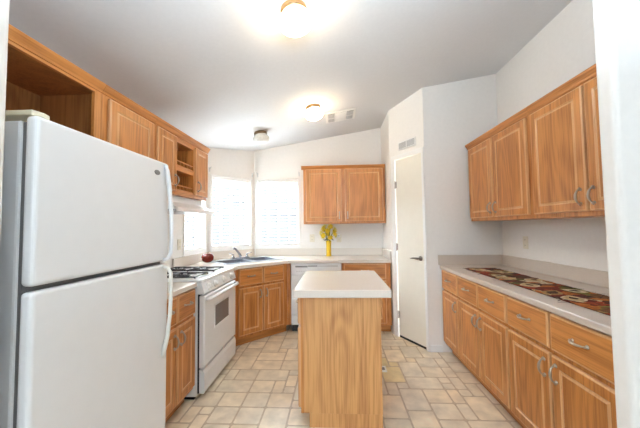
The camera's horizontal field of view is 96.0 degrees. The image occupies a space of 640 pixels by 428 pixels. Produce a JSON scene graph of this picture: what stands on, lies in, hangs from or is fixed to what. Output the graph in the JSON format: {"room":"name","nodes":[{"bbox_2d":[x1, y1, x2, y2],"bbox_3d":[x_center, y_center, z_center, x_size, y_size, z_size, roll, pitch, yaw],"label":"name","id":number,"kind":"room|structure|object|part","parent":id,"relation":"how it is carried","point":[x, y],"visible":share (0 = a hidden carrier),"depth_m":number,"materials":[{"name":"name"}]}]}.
{"room":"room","nodes":[
{"label":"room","id":0,"kind":"room"},
{"bbox_2d":[0,0,9,237],"bbox_3d":[-1.942,0.122,0.850,2.028,2.547,0.100,-1,-3,3],"label":"wall","id":1,"kind":"structure","parent":0,"point":[4,4],"depth_m":0.85,"materials":[{"name":"paint"}]},
{"bbox_2d":[160,198,206,267],"bbox_3d":[-1.645,0.246,2.367,0.100,2.430,2.970,-1,-3,3],"label":"wall","id":2,"kind":"structure","parent":0,"point":[177,218],"depth_m":3.16,"materials":[{"name":"paint"}]},
{"bbox_2d":[5,24,106,138],"bbox_3d":[-1.464,-0.553,1.310,0.400,0.436,0.748,-1,-3,3],"label":"upper cabinet","id":3,"kind":"object","parent":2,"relation":"attached to","point":[40,79],"visible":0.6,"depth_m":1.56,"materials":[{"name":"brown wood"}]},
{"bbox_3d":[-1.284,-0.749,1.309,0.034,0.050,0.748,-1,-3,3],"label":"crown moulding","id":4,"kind":"part","parent":3,"relation":"part of","materials":[{"name":"brown wood"}]},
{"bbox_2d":[100,85,157,158],"bbox_3d":[-1.431,-0.465,1.929,0.400,0.556,0.495,-1,-3,3],"label":"upper cabinet","id":5,"kind":"object","parent":2,"relation":"attached to","point":[126,124],"visible":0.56,"depth_m":1.85,"materials":[{"name":"brown wood"}]},
{"bbox_3d":[-1.251,-0.721,1.931,0.034,0.050,0.495,-1,-3,3],"label":"crown moulding","id":6,"kind":"part","parent":5,"relation":"part of","materials":[{"name":"brown wood"}]},
{"bbox_3d":[-1.249,-0.451,1.926,0.020,0.462,0.420,-1,-3,3],"label":"door","id":7,"kind":"part","parent":5,"relation":"part of","materials":[{"name":"brown wood"}]},
{"bbox_2d":[177,239,180,249],"bbox_3d":[-1.546,0.337,3.164,0.009,0.116,0.072,-1,-3,3],"label":"wall outlet","id":8,"kind":"object","parent":2,"relation":"attached to","point":[178,240],"visible":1,"depth_m":3.16,"materials":[{"name":"beige plastic"}]},
{"bbox_2d":[154,117,209,200],"bbox_3d":[-1.378,-0.434,2.629,0.431,0.556,0.906,-1,-3,3],"label":"upper cabinet","id":9,"kind":"object","parent":2,"relation":"attached to","point":[186,158],"visible":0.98,"depth_m":2.65,"materials":[{"name":"brown wood"}]},
{"bbox_3d":[-1.228,-0.432,2.313,0.020,0.464,0.264,-1,-3,3],"label":"door","id":10,"kind":"part","parent":9,"relation":"part of","materials":[{"name":"brown wood"}]},
{"bbox_3d":[-1.397,-0.686,2.641,0.400,0.050,0.906,-1,-3,3],"label":"crown moulding","id":11,"kind":"part","parent":9,"relation":"part of","materials":[{"name":"brown wood"}]},
{"bbox_2d":[172,189,192,197],"bbox_3d":[-1.371,-0.180,2.601,0.300,0.047,0.307,-1,-3,3],"label":"shelf","id":12,"kind":"object","parent":9,"relation":"attached to","point":[181,193],"depth_m":2.60,"materials":[{"name":"brown wood"}]},
{"bbox_3d":[-1.377,-0.662,2.623,0.300,0.092,0.307,-1,-3,3],"label":"rail","id":13,"kind":"part","parent":9,"relation":"part of","materials":[{"name":"brown wood"}]},
{"bbox_3d":[-1.231,-0.229,2.595,0.013,0.046,0.305,-1,-3,3],"label":"gallery rail","id":14,"kind":"part","parent":9,"relation":"part of","materials":[{"name":"brown wood"}]},
{"bbox_2d":[177,165,192,175],"bbox_3d":[-1.374,-0.393,2.610,0.300,0.047,0.307,-1,-3,3],"label":"shelf","id":15,"kind":"object","parent":9,"relation":"attached to","point":[181,170],"depth_m":2.64,"materials":[{"name":"brown wood"}]},
{"bbox_3d":[-1.234,-0.442,2.605,0.013,0.046,0.305,-1,-3,3],"label":"gallery rail","id":16,"kind":"part","parent":9,"relation":"part of","materials":[{"name":"brown wood"}]},
{"bbox_3d":[-1.196,-0.405,2.906,0.020,0.464,0.256,-1,-3,3],"label":"door","id":17,"kind":"part","parent":9,"relation":"part of","materials":[{"name":"brown wood"}]},
{"bbox_2d":[168,195,214,214],"bbox_3d":[-1.344,-0.079,2.666,0.462,0.144,0.720,-1,-3,3],"label":"range hood","id":18,"kind":"object","parent":2,"relation":"attached to","point":[181,205],"visible":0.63,"depth_m":2.66,"materials":[{"name":"metal"}]},
{"bbox_2d":[183,201,205,256],"bbox_3d":[-1.577,-0.031,3.544,0.109,1.050,0.560,-1,-3,3],"label":"window","id":19,"kind":"structure","parent":2,"relation":"in","point":[192,252],"depth_m":3.72,"materials":[{"name":"paint"}]},
{"bbox_3d":[-1.610,-0.048,3.546,0.045,0.973,0.498,-1,-3,3],"label":"frame","id":20,"kind":"part","parent":19,"relation":"part of","materials":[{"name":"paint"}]},
{"bbox_2d":[185,201,203,250],"bbox_3d":[-1.558,-0.050,3.543,0.059,0.966,0.484,-1,-3,3],"label":"window blind","id":21,"kind":"object","parent":19,"relation":"attached to","point":[189,215],"visible":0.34,"depth_m":3.50,"materials":[{"name":"white plastic"}]},
{"bbox_3d":[-1.556,0.422,3.522,0.038,0.020,0.480,-1,-3,3],"label":"rail","id":22,"kind":"part","parent":21,"relation":"part of","materials":[{"name":"white"}]},
{"bbox_2d":[206,148,254,251],"bbox_3d":[-1.287,0.284,4.135,0.729,2.508,0.100,2,-4,-44],"label":"wall","id":23,"kind":"structure","parent":0,"point":[223,162],"depth_m":4.15,"materials":[{"name":"paint"}]},
{"bbox_2d":[210,174,251,251],"bbox_3d":[-1.284,-0.007,4.142,0.640,1.050,0.109,2,-4,-44],"label":"window","id":24,"kind":"structure","parent":23,"relation":"in","point":[240,247],"depth_m":4.15,"materials":[{"name":"paint"}]},
{"bbox_2d":[212,176,248,246],"bbox_3d":[-1.270,-0.027,4.128,0.564,0.966,0.059,2,-4,-44],"label":"window blind","id":25,"kind":"object","parent":24,"relation":"attached to","point":[214,178],"visible":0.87,"depth_m":4.13,"materials":[{"name":"white"}]},
{"bbox_3d":[-1.268,0.446,4.110,0.560,0.020,0.038,2,-4,-44],"label":"rail","id":26,"kind":"part","parent":25,"relation":"part of","materials":[{"name":"white plastic"}]},
{"bbox_2d":[9,0,571,150],"bbox_3d":[-0.646,-1.354,-0.947,5.050,0.873,10.920,-1,-3,3],"label":"ceiling","id":27,"kind":"structure","parent":0,"point":[219,72],"depth_m":2.20,"materials":[{"name":"paint"}]},
{"bbox_2d":[253,130,268,143],"bbox_3d":[-0.750,-0.975,3.678,0.205,0.158,0.207,-2,-3,20],"label":"ceiling lamp","id":28,"kind":"object","parent":27,"relation":"attached to","point":[260,137],"visible":1,"depth_m":3.61,"materials":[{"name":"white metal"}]},
{"bbox_2d":[279,0,312,36],"bbox_3d":[-0.148,-1.182,1.750,0.205,0.158,0.207,-2,-3,20],"label":"ceiling lamp","id":29,"kind":"object","parent":27,"relation":"attached to","point":[295,20],"visible":1,"depth_m":1.69,"materials":[{"name":"white glass"}]},
{"bbox_2d":[305,104,322,120],"bbox_3d":[-0.065,-1.118,3.182,0.205,0.158,0.207,-2,-3,20],"label":"ceiling lamp","id":30,"kind":"object","parent":27,"relation":"attached to","point":[314,112],"visible":1,"depth_m":3.12,"materials":[{"name":"white glass"}]},
{"bbox_2d":[325,108,355,123],"bbox_3d":[0.253,-1.212,3.570,0.366,0.072,0.330,-1,-3,3],"label":"ceiling vent","id":31,"kind":"object","parent":27,"relation":"in","point":[346,114],"visible":1,"depth_m":3.53,"materials":[{"name":"metal"}]},
{"bbox_2d":[254,128,382,301],"bbox_3d":[0.020,0.119,4.354,2.020,2.826,0.100,-1,-3,3],"label":"wall","id":32,"kind":"structure","parent":0,"point":[363,147],"depth_m":4.33,"materials":[{"name":"paint"}]},
{"bbox_2d":[256,179,299,248],"bbox_3d":[-0.634,-0.004,4.385,0.675,1.050,0.109,-1,-3,3],"label":"window","id":33,"kind":"structure","parent":32,"relation":"in","point":[272,246],"depth_m":4.34,"materials":[{"name":"paint"}]},
{"bbox_2d":[258,180,297,244],"bbox_3d":[-0.635,-0.024,4.366,0.599,0.966,0.059,-1,-3,3],"label":"window blind","id":34,"kind":"object","parent":33,"relation":"attached to","point":[284,181],"visible":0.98,"depth_m":4.37,"materials":[{"name":"white"}]},
{"bbox_3d":[-0.629,0.449,4.349,0.595,0.020,0.038,-1,-3,3],"label":"rail","id":35,"kind":"part","parent":34,"relation":"part of","materials":[{"name":"white"}]},
{"bbox_2d":[310,234,314,241],"bbox_3d":[-0.118,0.361,4.295,0.072,0.116,0.009,-1,-3,3],"label":"wall outlet","id":36,"kind":"object","parent":32,"relation":"attached to","point":[312,237],"visible":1,"depth_m":4.29,"materials":[{"name":"beige plastic"}]},
{"bbox_2d":[301,164,385,223],"bbox_3d":[0.326,-0.265,4.110,1.154,0.806,0.383,-1,-3,3],"label":"upper cabinet","id":37,"kind":"object","parent":32,"relation":"attached to","point":[332,194],"visible":1,"depth_m":3.96,"materials":[{"name":"brown wood"}]},
{"bbox_3d":[0.051,-0.258,3.982,0.495,0.727,0.020,-1,-3,3],"label":"door","id":38,"kind":"part","parent":37,"relation":"part of","materials":[{"name":"brown wood"}]},
{"bbox_3d":[0.322,-0.642,4.143,1.154,0.050,0.352,-1,-3,3],"label":"crown moulding","id":39,"kind":"part","parent":37,"relation":"part of","materials":[{"name":"brown wood"}]},
{"bbox_3d":[0.602,-0.266,3.953,0.520,0.727,0.020,-1,-3,3],"label":"door","id":40,"kind":"part","parent":37,"relation":"part of","materials":[{"name":"brown wood"}]},
{"bbox_2d":[165,325,521,427],"bbox_3d":[-0.612,1.323,-1.067,5.050,0.060,10.926,-1,-3,3],"label":"floor","id":41,"kind":"structure","parent":0,"point":[258,387],"depth_m":2.29,"materials":[{"name":"tile"}]},
{"bbox_2d":[0,109,173,427],"bbox_3d":[-1.224,0.544,1.272,0.795,1.724,0.738,-1,-3,3],"label":"refrigerator","id":42,"kind":"object","parent":41,"relation":"on","point":[85,326],"visible":1,"depth_m":1.07,"materials":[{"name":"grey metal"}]},
{"bbox_3d":[-0.896,0.775,1.245,0.044,1.023,0.738,-1,-3,3],"label":"door","id":43,"kind":"part","parent":42,"relation":"part of","materials":[{"name":"white metal"}]},
{"bbox_3d":[-0.906,-0.028,1.281,0.044,0.550,0.738,-1,-3,3],"label":"freezer door","id":44,"kind":"part","parent":42,"relation":"part of","materials":[{"name":"white metal"}]},
{"bbox_3d":[-0.840,0.531,1.579,0.058,0.493,0.024,0,-3,-10],"label":"handle","id":45,"kind":"part","parent":42,"relation":"part of","materials":[{"name":"white plastic"}]},
{"bbox_3d":[-0.846,-0.007,1.605,0.058,0.540,0.024,0,-3,-13],"label":"handle","id":46,"kind":"part","parent":42,"relation":"part of","materials":[{"name":"white plastic"}]},
{"bbox_2d":[165,288,194,422],"bbox_3d":[-1.269,1.003,2.001,0.661,0.875,0.508,-1,-3,3],"label":"base cabinet","id":47,"kind":"object","parent":41,"relation":"on","point":[180,352],"visible":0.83,"depth_m":2.02,"materials":[{"name":"brown wood"}]},
{"bbox_3d":[-0.994,1.041,1.856,0.020,0.524,0.220,-1,-3,3],"label":"door","id":48,"kind":"part","parent":47,"relation":"part of","materials":[{"name":"brown wood"}]},
{"bbox_3d":[-0.998,0.659,1.874,0.020,0.188,0.220,-1,-3,3],"label":"drawer","id":49,"kind":"part","parent":47,"relation":"part of","materials":[{"name":"brown wood"}]},
{"bbox_3d":[-0.962,0.867,1.939,0.039,0.111,0.020,-1,-3,3],"label":"handle","id":50,"kind":"part","parent":47,"relation":"part of","materials":[{"name":"silver metal"}]},
{"bbox_2d":[167,282,196,298],"bbox_3d":[-1.292,0.492,1.996,0.628,0.144,0.569,-1,-3,3],"label":"countertop","id":51,"kind":"structure","parent":47,"relation":"on","point":[178,287],"depth_m":2.10,"materials":[{"name":"laminate"}]},
{"bbox_3d":[-0.958,0.871,2.021,0.039,0.111,0.020,-1,-3,3],"label":"handle","id":52,"kind":"part","parent":47,"relation":"part of","materials":[{"name":"silver metal"}]},
{"bbox_3d":[-0.981,1.052,2.104,0.020,0.524,0.248,-1,-3,3],"label":"door","id":53,"kind":"part","parent":47,"relation":"part of","materials":[{"name":"brown wood"}]},
{"bbox_3d":[-0.985,0.670,2.121,0.020,0.188,0.248,-1,-3,3],"label":"drawer","id":54,"kind":"part","parent":47,"relation":"part of","materials":[{"name":"brown wood"}]},
{"bbox_2d":[167,266,238,399],"bbox_3d":[-1.189,0.993,2.620,0.741,0.950,0.720,-1,-3,3],"label":"gas range","id":55,"kind":"object","parent":41,"relation":"on","point":[215,341],"visible":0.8,"depth_m":2.43,"materials":[{"name":"white metal"}]},
{"bbox_2d":[167,267,232,282],"bbox_3d":[-1.239,0.554,2.642,0.652,0.030,0.720,-1,-3,3],"label":"cooktop","id":56,"kind":"object","parent":55,"relation":"in","point":[180,274],"depth_m":2.56,"materials":[{"name":"metal"}]},
{"bbox_3d":[-0.900,0.588,2.362,0.035,0.061,0.062,-16,-3,2],"label":"knob","id":57,"kind":"part","parent":55,"relation":"part of","materials":[{"name":"white plastic"}]},
{"bbox_3d":[-0.894,0.594,2.487,0.035,0.061,0.062,-16,-3,2],"label":"knob","id":58,"kind":"part","parent":55,"relation":"part of","materials":[{"name":"white plastic"}]},
{"bbox_3d":[-0.919,0.607,2.623,0.056,0.085,0.718,-1,-3,3],"label":"control panel","id":59,"kind":"part","parent":55,"relation":"part of","materials":[{"name":"white metal"}]},
{"bbox_3d":[-0.906,0.941,2.607,0.040,0.555,0.708,-1,-3,3],"label":"oven door","id":60,"kind":"part","parent":55,"relation":"part of","materials":[{"name":"white metal"}]},
{"bbox_3d":[-0.900,1.321,2.590,0.042,0.180,0.704,-1,-3,3],"label":"storage drawer","id":61,"kind":"part","parent":55,"relation":"part of","materials":[{"name":"white metal"}]},
{"bbox_3d":[-0.859,0.686,2.616,0.072,0.041,0.681,-1,-3,3],"label":"oven handle","id":62,"kind":"part","parent":55,"relation":"part of","materials":[{"name":"white metal"}]},
{"bbox_2d":[233,263,290,345],"bbox_3d":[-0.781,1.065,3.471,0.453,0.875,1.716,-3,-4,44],"label":"base cabinet","id":63,"kind":"object","parent":41,"relation":"on","point":[262,308],"visible":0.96,"depth_m":3.41,"materials":[{"name":"brown wood"}]},
{"bbox_3d":[-0.797,0.723,3.327,0.300,0.188,0.020,2,-4,-42],"label":"drawer","id":64,"kind":"part","parent":63,"relation":"part of","materials":[{"name":"brown wood"}]},
{"bbox_3d":[-0.792,1.105,3.309,0.300,0.524,0.020,2,-4,-42],"label":"door","id":65,"kind":"part","parent":63,"relation":"part of","materials":[{"name":"brown wood"}]},
{"bbox_3d":[-0.568,0.730,3.533,0.286,0.188,0.020,2,-4,-42],"label":"drawer","id":66,"kind":"part","parent":63,"relation":"part of","materials":[{"name":"brown wood"}]},
{"bbox_3d":[-0.563,1.111,3.516,0.286,0.524,0.020,2,-4,-42],"label":"door","id":67,"kind":"part","parent":63,"relation":"part of","materials":[{"name":"brown wood"}]},
{"bbox_2d":[172,248,391,270],"bbox_3d":[-0.312,0.554,3.627,2.413,0.144,1.340,-1,-3,3],"label":"countertop","id":68,"kind":"structure","parent":63,"relation":"on","point":[292,255],"depth_m":3.94,"materials":[{"name":"laminate"}]},
{"bbox_2d":[201,253,213,262],"bbox_3d":[-1.366,0.524,3.512,0.141,0.131,0.144,-1,-3,3],"label":"ornament","id":69,"kind":"object","parent":68,"relation":"on","point":[207,257],"visible":1,"depth_m":3.46,"materials":[{"name":"ceramic"}]},
{"bbox_2d":[229,247,250,258],"bbox_3d":[-1.060,0.521,3.882,0.333,0.162,0.127,2,-4,-42],"label":"faucet","id":70,"kind":"object","parent":68,"relation":"on","point":[234,248],"visible":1,"depth_m":3.87,"materials":[{"name":"silver metal"}]},
{"bbox_3d":[-1.100,0.511,3.835,0.040,0.146,0.191,-1,-3,12],"label":"spout","id":71,"kind":"part","parent":70,"relation":"part of","materials":[{"name":"silver metal"}]},
{"bbox_2d":[212,256,284,264],"bbox_3d":[-0.945,0.673,3.749,0.830,0.156,0.524,2,-4,-42],"label":"sink","id":72,"kind":"object","parent":68,"relation":"in","point":[259,258],"visible":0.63,"depth_m":3.79,"materials":[{"name":"metal"}]},
{"bbox_3d":[-1.065,0.671,3.597,0.347,0.150,0.365,2,-4,-42],"label":"bowl","id":73,"kind":"part","parent":72,"relation":"part of","materials":[{"name":"metal"}]},
{"bbox_3d":[-0.781,0.679,3.853,0.347,0.150,0.365,2,-4,-42],"label":"bowl","id":74,"kind":"part","parent":72,"relation":"part of","materials":[{"name":"metal"}]},
{"bbox_2d":[326,240,330,255],"bbox_3d":[0.126,0.497,4.171,0.080,0.222,0.080,-1,-3,3],"label":"flower vase","id":75,"kind":"object","parent":68,"relation":"on","point":[328,243],"visible":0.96,"depth_m":4.14,"materials":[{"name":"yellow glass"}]},
{"bbox_2d":[291,263,340,330],"bbox_3d":[-0.031,1.078,3.927,0.642,0.872,0.611,-1,-3,3],"label":"dishwasher","id":76,"kind":"object","parent":41,"relation":"on","point":[298,270],"visible":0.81,"depth_m":3.65,"materials":[{"name":"white metal"}]},
{"bbox_3d":[-0.043,1.335,3.632,0.638,0.121,0.018,-1,-3,3],"label":"access panel","id":77,"kind":"part","parent":76,"relation":"part of","materials":[{"name":"white metal"}]},
{"bbox_3d":[-0.047,1.019,3.643,0.638,0.493,0.024,-1,-3,3],"label":"door","id":78,"kind":"part","parent":76,"relation":"part of","materials":[{"name":"white metal"}]},
{"bbox_3d":[-0.051,0.700,3.656,0.638,0.133,0.028,-1,-3,3],"label":"control panel","id":79,"kind":"part","parent":76,"relation":"part of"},
{"bbox_2d":[293,271,391,427],"bbox_3d":[0.167,0.980,2.313,0.671,0.914,0.860,-1,-3,3],"label":"kitchen island","id":80,"kind":"object","parent":41,"relation":"on","point":[340,346],"visible":1,"depth_m":1.92,"materials":[{"name":"laminate"}]},
{"bbox_3d":[-0.134,0.661,2.147,0.020,0.188,0.370,-1,-3,3],"label":"drawer","id":81,"kind":"part","parent":80,"relation":"part of","materials":[{"name":"brown wood"}]},
{"bbox_3d":[-0.129,1.042,2.130,0.020,0.524,0.370,-1,-3,3],"label":"door","id":82,"kind":"part","parent":80,"relation":"part of","materials":[{"name":"brown wood"}]},
{"bbox_3d":[-0.098,0.960,2.326,0.020,0.762,0.793,-1,-3,3],"label":"frame","id":83,"kind":"part","parent":80,"relation":"part of","materials":[{"name":"brown wood"}]},
{"bbox_2d":[293,271,391,297],"bbox_3d":[0.170,0.549,2.332,0.654,0.052,0.860,-1,-3,3],"label":"island countertop","id":84,"kind":"structure","parent":80,"relation":"on","point":[313,284],"depth_m":2.04,"materials":[{"name":"laminate"}]},
{"bbox_2d":[341,263,391,330],"bbox_3d":[0.604,1.066,3.886,0.606,0.875,0.661,-1,-3,3],"label":"base cabinet","id":85,"kind":"object","parent":41,"relation":"on","point":[383,270],"visible":0.33,"depth_m":3.61,"materials":[{"name":"brown wood"}]},
{"bbox_3d":[0.564,0.720,3.621,0.525,0.188,0.020,-1,-3,3],"label":"drawer","id":86,"kind":"part","parent":85,"relation":"part of","materials":[{"name":"brown wood"}]},
{"bbox_3d":[0.569,1.101,3.604,0.525,0.524,0.020,-1,-3,3],"label":"door","id":87,"kind":"part","parent":85,"relation":"part of","materials":[{"name":"brown wood"}]},
{"bbox_2d":[442,270,469,370],"bbox_3d":[1.582,1.006,2.831,0.681,0.875,0.398,-1,-3,3],"label":"base cabinet","id":88,"kind":"object","parent":41,"relation":"on","point":[450,298],"visible":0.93,"depth_m":2.81,"materials":[{"name":"brown wood"}]},
{"bbox_3d":[1.287,0.676,2.858,0.020,0.188,0.376,-1,-3,3],"label":"drawer","id":89,"kind":"part","parent":88,"relation":"part of","materials":[{"name":"brown wood"}]},
{"bbox_3d":[1.292,1.057,2.841,0.020,0.524,0.376,-1,-3,3],"label":"door","id":90,"kind":"part","parent":88,"relation":"part of","materials":[{"name":"brown wood"}]},
{"bbox_2d":[457,276,524,427],"bbox_3d":[1.551,0.979,2.250,0.681,0.875,0.762,-1,-3,3],"label":"base cabinet","id":91,"kind":"object","parent":41,"relation":"on","point":[483,320],"visible":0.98,"depth_m":2.16,"materials":[{"name":"brown wood"}]},
{"bbox_3d":[1.266,0.658,2.470,0.020,0.188,0.366,-1,-3,3],"label":"drawer","id":92,"kind":"part","parent":91,"relation":"part of","materials":[{"name":"brown wood"}]},
{"bbox_3d":[1.271,1.040,2.453,0.020,0.524,0.366,-1,-3,3],"label":"door","id":93,"kind":"part","parent":91,"relation":"part of","materials":[{"name":"brown wood"}]},
{"bbox_3d":[1.227,0.853,2.232,0.039,0.111,0.020,-1,-3,3],"label":"handle","id":94,"kind":"part","parent":91,"relation":"part of","materials":[{"name":"silver metal"}]},
{"bbox_3d":[1.246,0.641,2.091,0.020,0.188,0.366,-1,-3,3],"label":"drawer","id":95,"kind":"part","parent":91,"relation":"part of","materials":[{"name":"brown wood"}]},
{"bbox_3d":[1.251,1.023,2.074,0.020,0.524,0.366,-1,-3,3],"label":"door","id":96,"kind":"part","parent":91,"relation":"part of","materials":[{"name":"brown wood"}]},
{"bbox_2d":[507,296,616,427],"bbox_3d":[1.510,0.944,1.474,0.681,0.875,0.790,-1,-3,3],"label":"base cabinet","id":97,"kind":"object","parent":41,"relation":"on","point":[561,368],"visible":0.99,"depth_m":1.46,"materials":[{"name":"brown wood"}]},
{"bbox_3d":[1.196,0.614,1.710,0.039,0.020,0.111,-1,-3,3],"label":"handle","id":98,"kind":"part","parent":97,"relation":"part of","materials":[{"name":"silver metal"}]},
{"bbox_2d":[438,255,611,335],"bbox_3d":[1.546,0.460,2.077,0.677,0.144,1.969,-1,-3,3],"label":"countertop","id":99,"kind":"structure","parent":97,"relation":"on","point":[595,281],"depth_m":2.09,"materials":[{"name":"laminate"}]},
{"bbox_2d":[464,268,610,315],"bbox_3d":[1.497,0.486,1.965,0.461,0.008,1.718,-1,-3,3],"label":"table runner","id":100,"kind":"object","parent":99,"relation":"on","point":[597,302],"visible":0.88,"depth_m":1.81,"materials":[{"name":"multicoloured fabric"}]},
{"bbox_3d":[1.226,0.624,1.708,0.020,0.188,0.366,-1,-3,3],"label":"drawer","id":101,"kind":"part","parent":97,"relation":"part of","materials":[{"name":"brown wood"}]},
{"bbox_3d":[1.230,1.005,1.690,0.020,0.524,0.366,-1,-3,3],"label":"door","id":102,"kind":"part","parent":97,"relation":"part of","materials":[{"name":"brown wood"}]},
{"bbox_3d":[1.191,0.822,1.552,0.039,0.111,0.020,-1,-3,3],"label":"handle","id":103,"kind":"part","parent":97,"relation":"part of","materials":[{"name":"silver metal"}]},
{"bbox_3d":[1.187,0.819,1.470,0.039,0.111,0.020,-1,-3,3],"label":"handle","id":104,"kind":"part","parent":97,"relation":"part of","materials":[{"name":"silver metal"}]},
{"bbox_3d":[1.176,0.597,1.325,0.039,0.020,0.111,-1,-3,3],"label":"handle","id":105,"kind":"part","parent":97,"relation":"part of","materials":[{"name":"silver metal"}]},
{"bbox_3d":[1.205,0.606,1.323,0.020,0.188,0.378,-1,-3,3],"label":"drawer","id":106,"kind":"part","parent":97,"relation":"part of","materials":[{"name":"brown wood"}]},
{"bbox_3d":[1.210,0.988,1.306,0.020,0.524,0.378,-1,-3,3],"label":"door","id":107,"kind":"part","parent":97,"relation":"part of","materials":[{"name":"brown wood"}]},
{"bbox_2d":[381,113,393,333],"bbox_3d":[0.959,0.096,3.934,0.100,2.810,0.640,-1,-3,3],"label":"wall","id":108,"kind":"structure","parent":0,"point":[387,244],"depth_m":3.84,"materials":[{"name":"paint"}]},
{"bbox_2d":[388,88,429,342],"bbox_3d":[1.063,0.047,3.386,0.100,2.854,0.570,1,-3,-26],"label":"wall","id":109,"kind":"structure","parent":0,"point":[406,118],"depth_m":3.43,"materials":[{"name":"paint"}]},
{"bbox_2d":[398,136,415,150],"bbox_3d":[1.013,-0.822,3.372,0.016,0.100,0.280,1,-3,-27],"label":"air vent","id":110,"kind":"object","parent":109,"relation":"in","point":[409,142],"visible":1,"depth_m":3.35,"materials":[{"name":"metal"}]},
{"bbox_2d":[399,141,405,148],"bbox_3d":[0.979,-0.819,3.429,0.004,0.072,0.119,1,-3,-26],"label":"grille","id":111,"kind":"object","parent":110,"relation":"attached to","point":[402,145],"depth_m":3.42,"materials":[{"name":"grey"}]},
{"bbox_2d":[407,138,413,145],"bbox_3d":[1.038,-0.825,3.310,0.004,0.072,0.119,1,-3,-26],"label":"grille","id":112,"kind":"object","parent":110,"relation":"attached to","point":[410,142],"depth_m":3.30,"materials":[{"name":"grey"}]},
{"bbox_2d":[391,147,429,351],"bbox_3d":[1.022,0.374,3.327,0.096,2.194,0.531,1,-3,-26],"label":"door","id":113,"kind":"structure","parent":109,"relation":"in","point":[410,242],"depth_m":3.31,"materials":[{"name":"paint"}]},
{"bbox_3d":[1.065,0.491,3.198,0.062,0.054,0.138,1,-3,-26],"label":"lever handle","id":114,"kind":"part","parent":113,"relation":"part of","materials":[{"name":"silver metal"}]},
{"bbox_2d":[422,74,502,351],"bbox_3d":[1.541,-0.032,3.140,0.790,2.978,0.100,-1,-3,3],"label":"wall","id":115,"kind":"structure","parent":0,"point":[455,114],"depth_m":3.12,"materials":[{"name":"paint"}]},
{"bbox_2d":[430,345,442,351],"bbox_3d":[1.230,1.419,3.035,0.127,0.074,0.011,-1,-3,3],"label":"baseboard","id":116,"kind":"structure","parent":115,"relation":"attached to","point":[434,348],"depth_m":3.03,"materials":[{"name":"paint"}]},
{"bbox_2d":[496,0,607,271],"bbox_3d":[1.730,-0.257,-1.703,0.100,2.978,9.563,-1,-3,3],"label":"wall","id":117,"kind":"structure","parent":0,"point":[564,48],"depth_m":2.32,"materials":[{"name":"paint"}]},
{"bbox_2d":[465,108,566,220],"bbox_3d":[1.707,-0.355,2.592,0.386,0.819,0.998,-1,-3,3],"label":"upper cabinet","id":118,"kind":"object","parent":117,"relation":"attached to","point":[499,159],"visible":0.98,"depth_m":2.42,"materials":[{"name":"brown wood"}]},
{"bbox_3d":[1.576,-0.326,2.830,0.020,0.725,0.442,-1,-3,3],"label":"door","id":119,"kind":"part","parent":118,"relation":"part of","materials":[{"name":"brown wood"}]},
{"bbox_3d":[1.718,-0.740,2.608,0.355,0.050,0.998,-1,-3,3],"label":"crown moulding","id":120,"kind":"part","parent":118,"relation":"part of","materials":[{"name":"brown wood"}]},
{"bbox_3d":[1.551,-0.347,2.364,0.020,0.725,0.453,-1,-3,3],"label":"door","id":121,"kind":"part","parent":118,"relation":"part of","materials":[{"name":"brown wood"}]},
{"bbox_2d":[438,255,608,288],"bbox_3d":[1.546,0.441,2.078,0.677,0.106,1.969,-1,-3,3],"label":"backsplash","id":122,"kind":"structure","parent":117,"relation":"attached to","point":[579,274],"depth_m":2.50,"materials":[{"name":"laminate"}]},
{"bbox_2d":[523,236,528,248],"bbox_3d":[1.912,0.266,2.680,0.009,0.116,0.072,-1,-3,3],"label":"wall outlet","id":123,"kind":"object","parent":117,"relation":"attached to","point":[525,238],"visible":1,"depth_m":2.67,"materials":[{"name":"beige plastic"}]},
{"bbox_2d":[526,64,604,218],"bbox_3d":[1.655,-0.399,1.616,0.386,0.819,0.955,-1,-3,3],"label":"upper cabinet","id":124,"kind":"object","parent":117,"relation":"attached to","point":[564,122],"visible":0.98,"depth_m":1.75,"materials":[{"name":"brown wood"}]},
{"bbox_3d":[1.524,-0.370,1.859,0.020,0.725,0.436,-1,-3,3],"label":"door","id":125,"kind":"part","parent":124,"relation":"part of","materials":[{"name":"brown wood"}]},
{"bbox_3d":[1.506,-0.781,1.641,0.034,0.050,0.955,-1,-3,3],"label":"crown moulding","id":126,"kind":"part","parent":124,"relation":"part of","materials":[{"name":"brown wood"}]},
{"bbox_3d":[1.488,-0.100,1.665,0.039,0.111,0.020,-1,-3,3],"label":"handle","id":127,"kind":"part","parent":124,"relation":"part of","materials":[{"name":"silver metal"}]},
{"bbox_3d":[1.484,-0.104,1.579,0.039,0.111,0.020,-1,-3,3],"label":"handle","id":128,"kind":"part","parent":124,"relation":"part of","materials":[{"name":"silver metal"}]},
{"bbox_3d":[1.500,-0.390,1.400,0.020,0.725,0.449,-1,-3,3],"label":"door","id":129,"kind":"part","parent":124,"relation":"part of","materials":[{"name":"brown wood"}]},
{"bbox_2d":[592,0,639,427],"bbox_3d":[1.463,-0.126,1.076,0.727,2.978,0.080,-1,-3,3],"label":"wall","id":130,"kind":"structure","parent":0,"point":[616,22],"depth_m":1.07,"materials":[{"name":"paint"}]},
{"label":"outside","id":131,"kind":"structure","parent":0,"visible":0},
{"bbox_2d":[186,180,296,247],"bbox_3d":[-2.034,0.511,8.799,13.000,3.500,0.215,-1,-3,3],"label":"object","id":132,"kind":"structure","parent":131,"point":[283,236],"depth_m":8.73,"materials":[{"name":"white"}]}
]}

